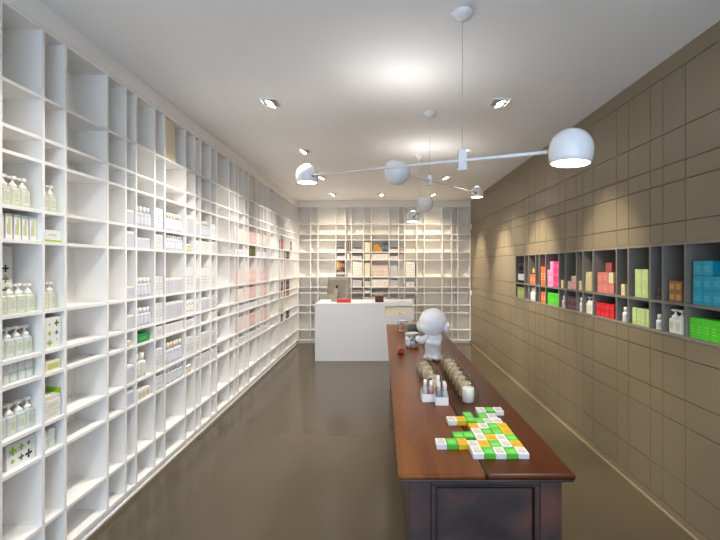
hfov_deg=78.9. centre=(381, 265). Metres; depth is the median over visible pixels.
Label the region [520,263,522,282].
lotion bottle
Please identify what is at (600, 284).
gift box
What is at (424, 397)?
display tray
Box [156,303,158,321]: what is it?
carton
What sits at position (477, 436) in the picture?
carton
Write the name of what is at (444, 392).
dropper bottle
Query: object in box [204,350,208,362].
carton
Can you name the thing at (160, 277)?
carton
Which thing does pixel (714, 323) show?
gift box
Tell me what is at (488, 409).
carton
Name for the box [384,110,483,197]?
pendant lamp
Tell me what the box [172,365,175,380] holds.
lotion bottle
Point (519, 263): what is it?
lotion bottle
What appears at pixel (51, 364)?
carton
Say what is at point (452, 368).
pillar candle
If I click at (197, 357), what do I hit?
carton
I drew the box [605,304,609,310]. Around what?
gift box
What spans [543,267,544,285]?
gift box
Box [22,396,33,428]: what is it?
pump bottle
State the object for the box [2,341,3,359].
pump bottle
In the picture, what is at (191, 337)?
carton
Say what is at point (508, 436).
carton
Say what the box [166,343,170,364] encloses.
lotion bottle
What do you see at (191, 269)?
carton
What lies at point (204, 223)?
lotion bottle
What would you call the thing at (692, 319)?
gift box
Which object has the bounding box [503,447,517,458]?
carton
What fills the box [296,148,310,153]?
recessed light
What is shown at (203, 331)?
carton
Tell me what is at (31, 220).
carton
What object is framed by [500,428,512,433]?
carton
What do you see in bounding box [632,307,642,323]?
gift box
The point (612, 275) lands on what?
gift box
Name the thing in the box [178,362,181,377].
lotion bottle
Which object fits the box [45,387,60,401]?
carton
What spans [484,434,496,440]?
carton
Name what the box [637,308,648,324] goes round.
gift box
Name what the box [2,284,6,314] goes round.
pump bottle
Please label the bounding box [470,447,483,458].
carton
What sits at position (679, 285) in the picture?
gift box
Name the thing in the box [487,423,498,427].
carton
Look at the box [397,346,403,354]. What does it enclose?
red paperweight
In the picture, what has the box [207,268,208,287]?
carton
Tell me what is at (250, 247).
carton
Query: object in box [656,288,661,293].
jar
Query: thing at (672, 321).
pump bottle
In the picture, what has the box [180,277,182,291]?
carton
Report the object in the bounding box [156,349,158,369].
carton
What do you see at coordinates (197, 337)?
carton
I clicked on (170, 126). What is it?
panel
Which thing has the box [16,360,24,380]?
tube
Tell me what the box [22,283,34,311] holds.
pump bottle
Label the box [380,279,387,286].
box
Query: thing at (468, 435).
carton
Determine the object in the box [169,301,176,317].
carton
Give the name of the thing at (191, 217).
carton
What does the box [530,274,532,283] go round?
gift box
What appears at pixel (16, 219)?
carton
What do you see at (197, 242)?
carton
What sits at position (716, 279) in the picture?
gift box
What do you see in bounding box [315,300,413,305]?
countertop
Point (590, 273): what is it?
gift box
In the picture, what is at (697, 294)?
gift box
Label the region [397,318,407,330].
glass canister
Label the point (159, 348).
carton
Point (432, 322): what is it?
figurine
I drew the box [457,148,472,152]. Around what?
recessed light
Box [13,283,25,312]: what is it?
pump bottle
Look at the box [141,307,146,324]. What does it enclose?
lotion bottle
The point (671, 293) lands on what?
gift box
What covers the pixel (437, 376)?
dropper bottle
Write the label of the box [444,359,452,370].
pillar candle
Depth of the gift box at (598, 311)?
3.73 m
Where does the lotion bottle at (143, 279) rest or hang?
on the wall shelving at (75, 120)
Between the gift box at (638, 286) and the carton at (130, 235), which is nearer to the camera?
the carton at (130, 235)
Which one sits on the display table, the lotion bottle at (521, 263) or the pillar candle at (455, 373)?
the pillar candle at (455, 373)
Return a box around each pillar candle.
[419,361,428,374]
[422,365,431,377]
[423,369,432,379]
[427,374,436,387]
[432,379,435,392]
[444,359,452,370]
[447,363,455,374]
[449,366,458,379]
[452,370,462,384]
[455,375,465,390]
[459,380,469,395]
[462,386,473,402]
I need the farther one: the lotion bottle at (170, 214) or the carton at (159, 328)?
the lotion bottle at (170, 214)
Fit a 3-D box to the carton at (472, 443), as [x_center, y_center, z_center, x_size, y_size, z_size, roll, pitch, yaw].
[0.391,0.768,1.859,0.044,0.024,0.067,0,0,-1]
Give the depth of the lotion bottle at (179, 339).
3.77 m
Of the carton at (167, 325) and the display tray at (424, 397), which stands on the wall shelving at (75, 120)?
the carton at (167, 325)
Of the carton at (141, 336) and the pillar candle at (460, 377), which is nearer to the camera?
the pillar candle at (460, 377)
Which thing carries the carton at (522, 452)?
on the display table
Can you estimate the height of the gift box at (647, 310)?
0.120 m
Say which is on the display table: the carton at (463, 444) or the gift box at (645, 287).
the carton at (463, 444)
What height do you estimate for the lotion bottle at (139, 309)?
0.130 m
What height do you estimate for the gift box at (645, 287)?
0.100 m
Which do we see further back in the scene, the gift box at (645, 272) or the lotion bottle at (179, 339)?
the lotion bottle at (179, 339)
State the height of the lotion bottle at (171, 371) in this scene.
0.135 m
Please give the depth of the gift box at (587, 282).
3.92 m
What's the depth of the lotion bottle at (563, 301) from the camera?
4.46 m
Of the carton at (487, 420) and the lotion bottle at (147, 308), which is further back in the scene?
the lotion bottle at (147, 308)
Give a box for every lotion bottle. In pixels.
[137,206,139,225]
[137,278,139,297]
[137,308,142,325]
[137,309,139,326]
[137,352,145,376]
[137,354,139,378]
[138,206,142,225]
[138,278,142,296]
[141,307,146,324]
[142,207,146,226]
[142,278,146,296]
[145,277,150,295]
[146,208,150,227]
[146,307,150,323]
[166,213,170,230]
[166,235,169,249]
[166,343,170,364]
[166,368,170,383]
[168,341,172,362]
[169,213,173,230]
[169,235,172,249]
[169,366,173,381]
[171,236,174,250]
[172,214,175,231]
[172,340,176,361]
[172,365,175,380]
[174,236,176,250]
[175,215,178,231]
[175,339,178,359]
[175,363,178,378]
[176,236,179,250]
[178,215,181,232]
[178,338,181,358]
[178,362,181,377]
[201,221,203,235]
[203,222,206,236]
[518,263,520,281]
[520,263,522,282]
[522,263,523,282]
[562,296,564,307]
[623,307,626,321]
[656,314,661,329]
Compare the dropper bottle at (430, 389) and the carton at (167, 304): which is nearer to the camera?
the dropper bottle at (430, 389)
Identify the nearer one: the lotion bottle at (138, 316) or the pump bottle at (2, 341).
the pump bottle at (2, 341)
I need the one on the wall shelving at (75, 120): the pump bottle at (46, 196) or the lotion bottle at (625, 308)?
the pump bottle at (46, 196)
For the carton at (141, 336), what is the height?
0.062 m
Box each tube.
[2,365,8,385]
[7,362,16,382]
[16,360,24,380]
[24,358,32,377]
[45,427,54,448]
[45,431,47,450]
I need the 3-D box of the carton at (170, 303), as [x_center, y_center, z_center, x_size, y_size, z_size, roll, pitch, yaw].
[-1.753,0.370,3.577,0.049,0.136,0.049,0,0,0]
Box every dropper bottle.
[422,379,427,393]
[428,380,433,393]
[435,375,439,394]
[436,382,441,396]
[442,383,447,397]
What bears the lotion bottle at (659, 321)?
on the shelving at (665, 262)
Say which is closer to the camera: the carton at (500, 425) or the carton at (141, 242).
the carton at (500, 425)
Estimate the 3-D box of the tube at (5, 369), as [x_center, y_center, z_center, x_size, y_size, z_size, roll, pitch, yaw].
[-1.764,0.509,2.036,0.032,0.093,0.040,0,0,0]
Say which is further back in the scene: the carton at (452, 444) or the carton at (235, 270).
the carton at (235, 270)
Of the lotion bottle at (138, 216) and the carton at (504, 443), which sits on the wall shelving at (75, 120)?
the lotion bottle at (138, 216)
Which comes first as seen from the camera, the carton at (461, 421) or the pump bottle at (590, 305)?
the carton at (461, 421)
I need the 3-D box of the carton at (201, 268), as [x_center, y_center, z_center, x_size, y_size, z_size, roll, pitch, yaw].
[-1.751,0.129,4.216,0.047,0.200,0.046,0,0,0]
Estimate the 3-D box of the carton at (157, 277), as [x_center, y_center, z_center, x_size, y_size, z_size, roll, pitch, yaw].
[-1.754,0.156,3.372,0.053,0.145,0.052,0,0,0]
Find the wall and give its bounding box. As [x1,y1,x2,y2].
[470,21,719,539]
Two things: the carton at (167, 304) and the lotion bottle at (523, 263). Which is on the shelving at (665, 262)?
the lotion bottle at (523, 263)
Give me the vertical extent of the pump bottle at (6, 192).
0.148 m
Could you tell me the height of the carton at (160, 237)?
0.038 m
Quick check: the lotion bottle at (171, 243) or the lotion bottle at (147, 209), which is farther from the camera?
the lotion bottle at (171, 243)
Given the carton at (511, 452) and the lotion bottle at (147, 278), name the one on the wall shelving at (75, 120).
the lotion bottle at (147, 278)
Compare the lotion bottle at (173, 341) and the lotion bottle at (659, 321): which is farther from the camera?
the lotion bottle at (173, 341)
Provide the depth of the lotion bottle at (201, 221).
4.25 m
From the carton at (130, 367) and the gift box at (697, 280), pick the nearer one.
the gift box at (697, 280)
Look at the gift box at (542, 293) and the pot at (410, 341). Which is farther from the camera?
the gift box at (542, 293)
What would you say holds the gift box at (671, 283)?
on the gift box at (671, 293)
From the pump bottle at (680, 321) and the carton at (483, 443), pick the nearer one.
the carton at (483, 443)
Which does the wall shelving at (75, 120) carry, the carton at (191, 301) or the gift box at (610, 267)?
the carton at (191, 301)
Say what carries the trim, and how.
attached to the wall
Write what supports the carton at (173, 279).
on the wall shelving at (75, 120)
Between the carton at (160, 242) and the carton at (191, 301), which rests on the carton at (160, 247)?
the carton at (160, 242)
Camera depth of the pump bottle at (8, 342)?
2.06 m
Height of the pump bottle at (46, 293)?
0.142 m
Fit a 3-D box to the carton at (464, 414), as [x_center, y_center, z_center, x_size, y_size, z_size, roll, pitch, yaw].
[0.439,0.768,2.227,0.044,0.024,0.067,0,0,0]
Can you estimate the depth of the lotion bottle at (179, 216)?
3.77 m
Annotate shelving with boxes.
[0,0,297,539]
[298,201,470,342]
[515,239,719,347]
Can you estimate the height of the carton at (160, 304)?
0.145 m
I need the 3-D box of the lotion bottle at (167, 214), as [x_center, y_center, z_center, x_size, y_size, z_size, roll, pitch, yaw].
[-1.754,-0.357,3.577,0.049,0.150,0.049,0,0,1]
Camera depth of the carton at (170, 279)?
3.58 m
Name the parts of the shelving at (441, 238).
shelf, shelf, shelf, shelf, shelf, shelf, shelf, shelf, shelf, shelf, shelf, shelf, shelf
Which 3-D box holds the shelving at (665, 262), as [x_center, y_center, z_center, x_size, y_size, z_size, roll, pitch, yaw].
[1.964,0.151,3.922,0.264,0.592,4.115,0,0,0]
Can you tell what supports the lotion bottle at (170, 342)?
on the wall shelving at (75, 120)
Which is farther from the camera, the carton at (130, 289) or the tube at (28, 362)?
the carton at (130, 289)
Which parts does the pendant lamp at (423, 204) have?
globe, globe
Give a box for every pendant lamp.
[296,6,594,183]
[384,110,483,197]
[406,154,432,221]
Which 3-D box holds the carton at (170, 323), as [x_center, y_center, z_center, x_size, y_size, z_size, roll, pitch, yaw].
[-1.760,0.515,3.616,0.061,0.081,0.075,0,0,0]
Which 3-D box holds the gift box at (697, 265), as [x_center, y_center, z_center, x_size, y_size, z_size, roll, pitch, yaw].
[1.895,0.016,2.557,0.091,0.084,0.073,0,0,1]
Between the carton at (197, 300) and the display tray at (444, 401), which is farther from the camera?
the carton at (197, 300)
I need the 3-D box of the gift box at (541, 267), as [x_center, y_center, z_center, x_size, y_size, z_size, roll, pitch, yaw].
[1.889,0.121,5.033,0.081,0.215,0.070,0,0,0]
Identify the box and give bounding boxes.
[337,299,350,302]
[352,256,361,258]
[353,261,362,276]
[353,283,361,286]
[353,289,361,292]
[372,279,379,286]
[372,290,387,292]
[375,294,383,301]
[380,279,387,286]
[406,261,414,276]
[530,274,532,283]
[541,267,542,284]
[541,292,543,302]
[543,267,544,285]
[548,292,555,303]
[554,293,557,305]
[561,280,564,287]
[586,281,588,290]
[589,272,591,281]
[596,302,607,308]
[596,309,600,315]
[598,272,602,281]
[598,282,602,292]
[601,303,613,309]
[603,272,608,282]
[603,283,607,292]
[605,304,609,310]
[605,310,609,317]
[606,263,615,271]
[608,283,615,293]
[609,272,615,282]
[610,304,615,311]
[610,311,615,318]
[621,284,626,294]
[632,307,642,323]
[635,269,641,282]
[635,283,642,297]
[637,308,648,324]
[641,309,645,325]
[642,269,648,283]
[642,284,648,297]
[646,309,648,326]
[669,281,674,290]
[669,291,674,301]
[675,281,683,291]
[675,291,683,302]
[690,317,704,337]
[693,261,702,274]
[693,276,702,289]
[693,290,703,304]
[696,318,710,339]
[703,261,719,275]
[703,276,712,290]
[703,291,712,305]
[703,319,716,341]
[711,320,719,342]
[713,276,719,291]
[713,291,719,306]
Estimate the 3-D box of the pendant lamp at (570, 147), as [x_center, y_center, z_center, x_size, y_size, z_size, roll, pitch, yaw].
[0.099,-0.877,2.680,0.180,0.904,2.365,0,0,-40]
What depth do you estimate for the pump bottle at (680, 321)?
2.71 m
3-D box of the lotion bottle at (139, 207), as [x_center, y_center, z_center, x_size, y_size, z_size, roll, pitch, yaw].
[-1.754,-0.355,3.168,0.048,0.145,0.048,0,0,-1]
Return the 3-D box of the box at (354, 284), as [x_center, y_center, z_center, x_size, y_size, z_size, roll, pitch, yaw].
[-0.500,0.403,9.036,0.190,0.070,0.091,0,0,0]
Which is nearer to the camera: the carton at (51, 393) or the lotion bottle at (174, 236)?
the carton at (51, 393)
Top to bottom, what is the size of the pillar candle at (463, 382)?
0.090 m
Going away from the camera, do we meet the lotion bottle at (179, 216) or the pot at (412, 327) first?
the lotion bottle at (179, 216)
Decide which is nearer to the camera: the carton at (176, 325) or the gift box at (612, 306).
the gift box at (612, 306)
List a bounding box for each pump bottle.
[2,173,10,204]
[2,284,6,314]
[2,327,13,358]
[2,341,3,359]
[2,403,15,436]
[2,416,5,439]
[3,284,15,313]
[6,176,19,205]
[11,326,22,356]
[12,399,25,432]
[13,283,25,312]
[16,178,29,207]
[20,324,31,353]
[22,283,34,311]
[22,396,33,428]
[45,185,55,211]
[45,192,48,210]
[45,282,55,308]
[45,292,47,308]
[586,296,591,312]
[589,297,591,313]
[669,309,678,332]
[676,310,683,334]
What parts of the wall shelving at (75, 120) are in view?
panel, shelf, shelf, shelf, shelf, shelf, shelf, shelf, shelf, shelf, shelf, shelf, shelf, shelf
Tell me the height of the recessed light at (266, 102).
0.034 m
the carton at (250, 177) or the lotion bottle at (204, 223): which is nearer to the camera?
the lotion bottle at (204, 223)
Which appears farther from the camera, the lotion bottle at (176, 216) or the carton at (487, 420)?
the lotion bottle at (176, 216)
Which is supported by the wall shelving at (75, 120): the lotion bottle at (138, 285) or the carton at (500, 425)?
the lotion bottle at (138, 285)
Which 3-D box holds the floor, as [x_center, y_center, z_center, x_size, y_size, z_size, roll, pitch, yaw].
[0.075,1.625,3.600,4.350,0.050,11.600,0,0,0]
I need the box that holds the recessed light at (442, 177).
[440,176,450,179]
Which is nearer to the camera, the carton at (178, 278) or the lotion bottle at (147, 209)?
the lotion bottle at (147, 209)
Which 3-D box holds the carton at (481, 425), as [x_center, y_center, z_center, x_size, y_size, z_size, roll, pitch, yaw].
[0.482,0.768,2.068,0.044,0.024,0.067,0,0,0]
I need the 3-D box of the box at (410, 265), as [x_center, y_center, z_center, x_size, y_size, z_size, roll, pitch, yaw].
[0.594,0.069,9.016,0.190,0.320,0.051,0,0,0]
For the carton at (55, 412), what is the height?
0.050 m
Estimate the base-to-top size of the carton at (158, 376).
0.036 m
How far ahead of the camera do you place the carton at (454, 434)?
1.95 m
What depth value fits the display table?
1.72 m
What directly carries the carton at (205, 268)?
on the wall shelving at (75, 120)
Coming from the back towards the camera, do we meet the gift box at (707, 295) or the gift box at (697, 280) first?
the gift box at (697, 280)
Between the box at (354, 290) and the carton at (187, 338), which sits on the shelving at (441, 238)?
the box at (354, 290)
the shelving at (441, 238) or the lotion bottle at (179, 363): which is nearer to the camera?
the lotion bottle at (179, 363)
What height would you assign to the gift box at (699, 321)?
0.120 m
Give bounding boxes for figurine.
[415,308,449,360]
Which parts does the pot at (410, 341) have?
lid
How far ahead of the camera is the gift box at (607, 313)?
3.57 m
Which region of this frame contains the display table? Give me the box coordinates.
[386,324,575,539]
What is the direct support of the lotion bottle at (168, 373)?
on the wall shelving at (75, 120)
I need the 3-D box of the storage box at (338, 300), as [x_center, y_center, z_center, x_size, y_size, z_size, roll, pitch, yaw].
[-0.645,0.607,7.500,0.240,0.050,0.160,0,0,-3]
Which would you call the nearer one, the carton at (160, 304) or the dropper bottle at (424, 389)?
the dropper bottle at (424, 389)
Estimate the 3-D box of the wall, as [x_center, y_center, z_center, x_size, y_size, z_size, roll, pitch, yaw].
[2.006,0.135,3.835,0.340,2.930,10.870,0,0,0]
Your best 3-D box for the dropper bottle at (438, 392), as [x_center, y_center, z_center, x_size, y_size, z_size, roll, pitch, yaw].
[0.323,0.702,2.457,0.030,0.092,0.030,0,0,0]
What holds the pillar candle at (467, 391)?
on the display table
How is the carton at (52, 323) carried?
on the wall shelving at (75, 120)
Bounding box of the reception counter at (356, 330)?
[315,300,413,360]
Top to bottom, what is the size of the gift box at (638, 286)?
0.100 m
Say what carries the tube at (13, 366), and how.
on the wall shelving at (75, 120)
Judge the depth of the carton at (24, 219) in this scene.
2.14 m
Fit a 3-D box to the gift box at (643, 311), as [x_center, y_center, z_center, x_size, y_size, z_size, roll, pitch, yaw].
[1.883,0.368,3.092,0.071,0.120,0.050,0,0,1]
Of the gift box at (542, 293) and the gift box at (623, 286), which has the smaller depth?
the gift box at (623, 286)
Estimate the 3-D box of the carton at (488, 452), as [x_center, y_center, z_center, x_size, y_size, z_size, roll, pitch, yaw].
[0.436,0.768,1.790,0.044,0.024,0.067,0,0,0]
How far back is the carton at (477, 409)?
2.29 m
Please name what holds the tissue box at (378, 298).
on the reception counter at (356, 330)
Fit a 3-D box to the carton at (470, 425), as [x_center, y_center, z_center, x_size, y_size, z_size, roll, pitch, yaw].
[0.436,0.768,2.068,0.044,0.024,0.067,0,0,0]
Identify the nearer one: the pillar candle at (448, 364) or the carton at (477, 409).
the carton at (477, 409)
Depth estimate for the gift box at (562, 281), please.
4.45 m
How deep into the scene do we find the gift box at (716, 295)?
2.41 m
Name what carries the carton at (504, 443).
on the display table
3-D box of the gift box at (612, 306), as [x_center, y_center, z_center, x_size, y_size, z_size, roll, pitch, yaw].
[1.889,0.344,3.510,0.081,0.056,0.070,0,0,0]
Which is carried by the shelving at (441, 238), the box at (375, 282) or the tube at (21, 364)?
the box at (375, 282)
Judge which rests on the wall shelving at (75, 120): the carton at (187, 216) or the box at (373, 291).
the carton at (187, 216)
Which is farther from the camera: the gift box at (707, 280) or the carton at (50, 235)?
the gift box at (707, 280)
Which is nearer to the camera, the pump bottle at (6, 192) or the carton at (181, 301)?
the pump bottle at (6, 192)
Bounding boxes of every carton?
[2,213,3,237]
[2,246,11,292]
[2,433,34,471]
[4,213,11,238]
[12,214,20,239]
[21,215,27,239]
[28,216,35,240]
[45,229,60,241]
[45,316,60,349]
[45,358,60,372]
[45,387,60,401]
[45,396,60,411]
[45,406,60,421]
[127,209,133,224]
[127,231,133,247]
[127,286,133,298]
[127,315,133,329]
[127,364,133,383]
[127,389,133,406]
[137,237,149,248]
[137,332,149,343]
[137,385,149,401]
[156,208,162,229]
[156,234,162,239]
[156,239,162,244]
[156,244,162,249]
[156,276,158,294]
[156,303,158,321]
[156,325,162,337]
[156,347,162,368]
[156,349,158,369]
[156,374,161,380]
[156,379,162,385]
[156,383,162,390]
[159,276,162,294]
[159,303,162,321]
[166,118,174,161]
[166,278,168,293]
[166,302,171,318]
[166,303,168,319]
[166,322,174,332]
[166,324,169,333]
[169,278,171,293]
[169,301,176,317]
[171,321,178,331]
[172,278,174,292]
[172,302,174,317]
[174,277,179,291]
[174,320,182,329]
[175,278,176,292]
[176,300,182,315]
[177,301,179,316]
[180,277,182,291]
[186,215,189,233]
[186,268,189,290]
[186,300,189,314]
[186,319,189,327]
[186,336,192,354]
[186,337,189,355]
[190,216,192,234]
[190,268,192,290]
[190,300,192,313]
[196,221,198,235]
[196,240,198,251]
[196,276,198,289]
[196,299,198,311]
[196,336,198,351]
[196,356,198,368]
[201,268,202,288]
[201,332,206,347]
[201,333,202,349]
[201,352,203,365]
[203,268,204,288]
[203,331,208,346]
[203,333,204,348]
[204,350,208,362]
[205,268,206,288]
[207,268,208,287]
[213,272,214,287]
[235,270,236,284]
[249,175,252,200]
[249,246,251,255]
[435,438,446,449]
[446,416,456,425]
[446,438,457,449]
[452,432,463,437]
[456,416,466,425]
[456,438,468,449]
[462,412,472,416]
[462,432,474,439]
[465,416,475,425]
[467,440,479,450]
[468,423,479,431]
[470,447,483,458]
[471,428,482,434]
[474,418,484,422]
[474,434,486,439]
[475,407,485,413]
[477,413,487,417]
[477,423,488,428]
[477,440,490,446]
[481,428,492,433]
[481,447,494,458]
[483,418,493,422]
[484,407,494,413]
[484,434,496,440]
[486,413,497,417]
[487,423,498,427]
[488,440,501,446]
[490,428,502,433]
[491,418,502,422]
[492,407,503,415]
[492,447,506,458]
[494,434,507,439]
[496,423,508,427]
[498,440,512,446]
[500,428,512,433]
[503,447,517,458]
[504,434,517,440]
[509,440,523,447]
[514,447,528,458]
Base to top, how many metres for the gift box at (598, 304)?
0.056 m
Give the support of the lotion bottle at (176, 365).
on the wall shelving at (75, 120)
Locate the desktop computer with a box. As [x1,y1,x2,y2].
[327,277,349,301]
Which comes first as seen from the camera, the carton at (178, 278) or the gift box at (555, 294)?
the carton at (178, 278)
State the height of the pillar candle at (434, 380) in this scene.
0.090 m
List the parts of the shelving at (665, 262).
shelf, shelf, shelf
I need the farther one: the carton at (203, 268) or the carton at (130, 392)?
the carton at (203, 268)
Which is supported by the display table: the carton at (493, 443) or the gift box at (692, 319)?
the carton at (493, 443)
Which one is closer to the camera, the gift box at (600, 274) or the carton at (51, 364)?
the carton at (51, 364)
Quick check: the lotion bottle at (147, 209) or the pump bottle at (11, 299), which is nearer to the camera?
the pump bottle at (11, 299)
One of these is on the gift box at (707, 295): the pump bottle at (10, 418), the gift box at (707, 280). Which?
the gift box at (707, 280)
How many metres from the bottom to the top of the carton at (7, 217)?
0.120 m
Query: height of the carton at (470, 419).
0.024 m
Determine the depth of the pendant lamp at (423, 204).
4.89 m
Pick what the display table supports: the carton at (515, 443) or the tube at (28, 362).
the carton at (515, 443)
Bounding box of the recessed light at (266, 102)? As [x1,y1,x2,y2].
[259,98,281,107]
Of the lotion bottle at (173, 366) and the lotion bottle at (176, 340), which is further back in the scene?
the lotion bottle at (176, 340)
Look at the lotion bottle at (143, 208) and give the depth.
3.21 m
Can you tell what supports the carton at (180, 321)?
on the wall shelving at (75, 120)
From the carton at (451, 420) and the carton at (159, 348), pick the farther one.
the carton at (159, 348)
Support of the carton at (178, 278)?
on the wall shelving at (75, 120)
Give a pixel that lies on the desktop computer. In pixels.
(337, 286)
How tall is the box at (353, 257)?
0.070 m
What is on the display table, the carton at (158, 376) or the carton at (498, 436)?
the carton at (498, 436)
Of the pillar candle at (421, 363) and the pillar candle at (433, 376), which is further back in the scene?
the pillar candle at (421, 363)
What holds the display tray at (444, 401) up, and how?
on the display table
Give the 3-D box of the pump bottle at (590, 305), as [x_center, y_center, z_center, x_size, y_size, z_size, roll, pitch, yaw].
[1.876,0.353,3.878,0.052,0.150,0.062,0,0,1]
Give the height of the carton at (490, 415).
0.024 m
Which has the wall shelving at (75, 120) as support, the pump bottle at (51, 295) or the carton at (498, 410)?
the pump bottle at (51, 295)
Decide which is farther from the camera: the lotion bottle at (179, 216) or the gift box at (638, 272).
the lotion bottle at (179, 216)
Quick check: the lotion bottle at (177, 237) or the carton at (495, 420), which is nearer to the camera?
the carton at (495, 420)
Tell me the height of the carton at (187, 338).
0.160 m
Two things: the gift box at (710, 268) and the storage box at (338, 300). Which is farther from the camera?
the storage box at (338, 300)
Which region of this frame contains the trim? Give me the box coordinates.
[470,343,697,539]
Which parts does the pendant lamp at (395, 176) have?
globe, arm, globe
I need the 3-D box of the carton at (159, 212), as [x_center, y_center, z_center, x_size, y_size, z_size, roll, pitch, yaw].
[-1.758,-0.362,3.400,0.061,0.160,0.108,0,0,1]
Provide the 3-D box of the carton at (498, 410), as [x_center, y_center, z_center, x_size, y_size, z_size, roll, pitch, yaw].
[0.614,0.768,2.302,0.044,0.024,0.067,0,0,0]
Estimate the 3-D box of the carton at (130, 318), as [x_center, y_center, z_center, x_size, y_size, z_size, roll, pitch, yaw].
[-1.773,0.390,3.009,0.091,0.096,0.081,0,0,0]
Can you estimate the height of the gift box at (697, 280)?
0.084 m
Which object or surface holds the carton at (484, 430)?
on the display table
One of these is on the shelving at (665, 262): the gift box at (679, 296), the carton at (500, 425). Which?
the gift box at (679, 296)
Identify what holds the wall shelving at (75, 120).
on the floor
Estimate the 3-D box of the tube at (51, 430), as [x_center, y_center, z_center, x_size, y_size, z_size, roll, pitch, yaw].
[-1.768,0.916,2.328,0.036,0.100,0.045,0,0,0]
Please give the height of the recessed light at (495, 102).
0.034 m
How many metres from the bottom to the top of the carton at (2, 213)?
0.120 m
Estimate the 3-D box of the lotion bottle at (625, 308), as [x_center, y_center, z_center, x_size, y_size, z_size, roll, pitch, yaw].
[1.873,0.373,3.349,0.046,0.110,0.046,0,0,0]
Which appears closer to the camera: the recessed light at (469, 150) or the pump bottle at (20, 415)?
the pump bottle at (20, 415)
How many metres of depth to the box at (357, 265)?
8.99 m
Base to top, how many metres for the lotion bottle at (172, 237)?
0.125 m
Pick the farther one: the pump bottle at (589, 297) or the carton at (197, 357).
the carton at (197, 357)
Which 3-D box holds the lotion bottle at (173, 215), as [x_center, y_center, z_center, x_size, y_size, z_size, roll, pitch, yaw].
[-1.754,-0.357,3.680,0.049,0.150,0.049,0,0,-1]
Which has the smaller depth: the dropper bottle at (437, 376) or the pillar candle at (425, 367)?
the dropper bottle at (437, 376)
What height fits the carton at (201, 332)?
0.150 m
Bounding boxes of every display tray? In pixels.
[421,388,434,401]
[435,395,448,405]
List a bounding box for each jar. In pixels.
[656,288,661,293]
[656,294,661,299]
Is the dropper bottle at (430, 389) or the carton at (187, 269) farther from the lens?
the carton at (187, 269)
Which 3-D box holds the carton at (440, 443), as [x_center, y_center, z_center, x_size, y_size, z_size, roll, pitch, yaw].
[0.256,0.768,1.882,0.044,0.024,0.067,0,0,0]
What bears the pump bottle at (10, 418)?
on the wall shelving at (75, 120)
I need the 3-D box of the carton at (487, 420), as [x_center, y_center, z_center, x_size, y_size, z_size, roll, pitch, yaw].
[0.519,0.768,2.134,0.044,0.024,0.067,0,0,1]
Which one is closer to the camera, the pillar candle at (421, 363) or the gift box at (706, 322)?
the gift box at (706, 322)
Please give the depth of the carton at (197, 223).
4.11 m
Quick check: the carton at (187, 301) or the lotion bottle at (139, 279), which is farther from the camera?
the carton at (187, 301)
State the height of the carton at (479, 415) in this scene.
0.024 m
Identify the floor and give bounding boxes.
[86,342,693,539]
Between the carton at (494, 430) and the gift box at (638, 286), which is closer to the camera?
the carton at (494, 430)
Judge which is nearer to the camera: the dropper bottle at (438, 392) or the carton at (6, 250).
the carton at (6, 250)
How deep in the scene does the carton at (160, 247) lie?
3.40 m
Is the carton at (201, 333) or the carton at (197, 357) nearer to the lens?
the carton at (197, 357)
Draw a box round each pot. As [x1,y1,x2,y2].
[405,332,418,347]
[407,320,418,332]
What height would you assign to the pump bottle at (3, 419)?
0.152 m
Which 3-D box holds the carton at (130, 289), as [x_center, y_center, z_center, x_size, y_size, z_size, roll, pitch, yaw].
[-1.774,0.186,3.009,0.091,0.086,0.081,0,0,1]
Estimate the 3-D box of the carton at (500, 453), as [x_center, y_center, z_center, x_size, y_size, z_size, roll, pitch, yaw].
[0.482,0.768,1.790,0.044,0.024,0.067,0,0,1]
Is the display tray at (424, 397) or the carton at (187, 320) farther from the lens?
the carton at (187, 320)
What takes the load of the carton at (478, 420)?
on the display table
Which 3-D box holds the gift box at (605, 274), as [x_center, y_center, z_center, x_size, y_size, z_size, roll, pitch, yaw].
[1.895,0.099,3.611,0.091,0.085,0.085,0,0,1]
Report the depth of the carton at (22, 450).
2.11 m
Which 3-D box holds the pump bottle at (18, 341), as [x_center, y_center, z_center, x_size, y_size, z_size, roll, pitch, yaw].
[-1.774,0.365,2.115,0.047,0.145,0.056,0,0,0]
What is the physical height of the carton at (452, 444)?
0.024 m
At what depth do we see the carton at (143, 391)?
3.17 m
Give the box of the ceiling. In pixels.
[39,0,719,200]
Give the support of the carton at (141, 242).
on the wall shelving at (75, 120)
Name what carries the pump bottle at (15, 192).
on the wall shelving at (75, 120)
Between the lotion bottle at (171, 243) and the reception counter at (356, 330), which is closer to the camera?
the lotion bottle at (171, 243)
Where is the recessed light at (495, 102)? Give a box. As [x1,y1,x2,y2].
[488,98,511,107]
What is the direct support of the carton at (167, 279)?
on the wall shelving at (75, 120)
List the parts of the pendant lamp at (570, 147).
globe, bulb, arm, bulb, globe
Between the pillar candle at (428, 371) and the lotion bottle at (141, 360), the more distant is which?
the lotion bottle at (141, 360)
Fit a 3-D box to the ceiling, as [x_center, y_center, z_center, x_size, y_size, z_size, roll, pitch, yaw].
[0.075,-1.355,3.900,4.350,0.050,11.000,0,0,0]
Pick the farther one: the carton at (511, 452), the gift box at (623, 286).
the gift box at (623, 286)
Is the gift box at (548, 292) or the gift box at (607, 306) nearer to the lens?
the gift box at (607, 306)
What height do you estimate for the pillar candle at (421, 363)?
0.090 m
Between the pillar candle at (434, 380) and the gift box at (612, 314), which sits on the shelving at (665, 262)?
the gift box at (612, 314)
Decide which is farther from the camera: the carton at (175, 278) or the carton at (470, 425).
the carton at (175, 278)
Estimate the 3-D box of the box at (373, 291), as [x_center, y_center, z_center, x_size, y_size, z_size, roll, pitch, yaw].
[-0.029,0.531,9.052,0.320,0.050,0.121,0,0,0]

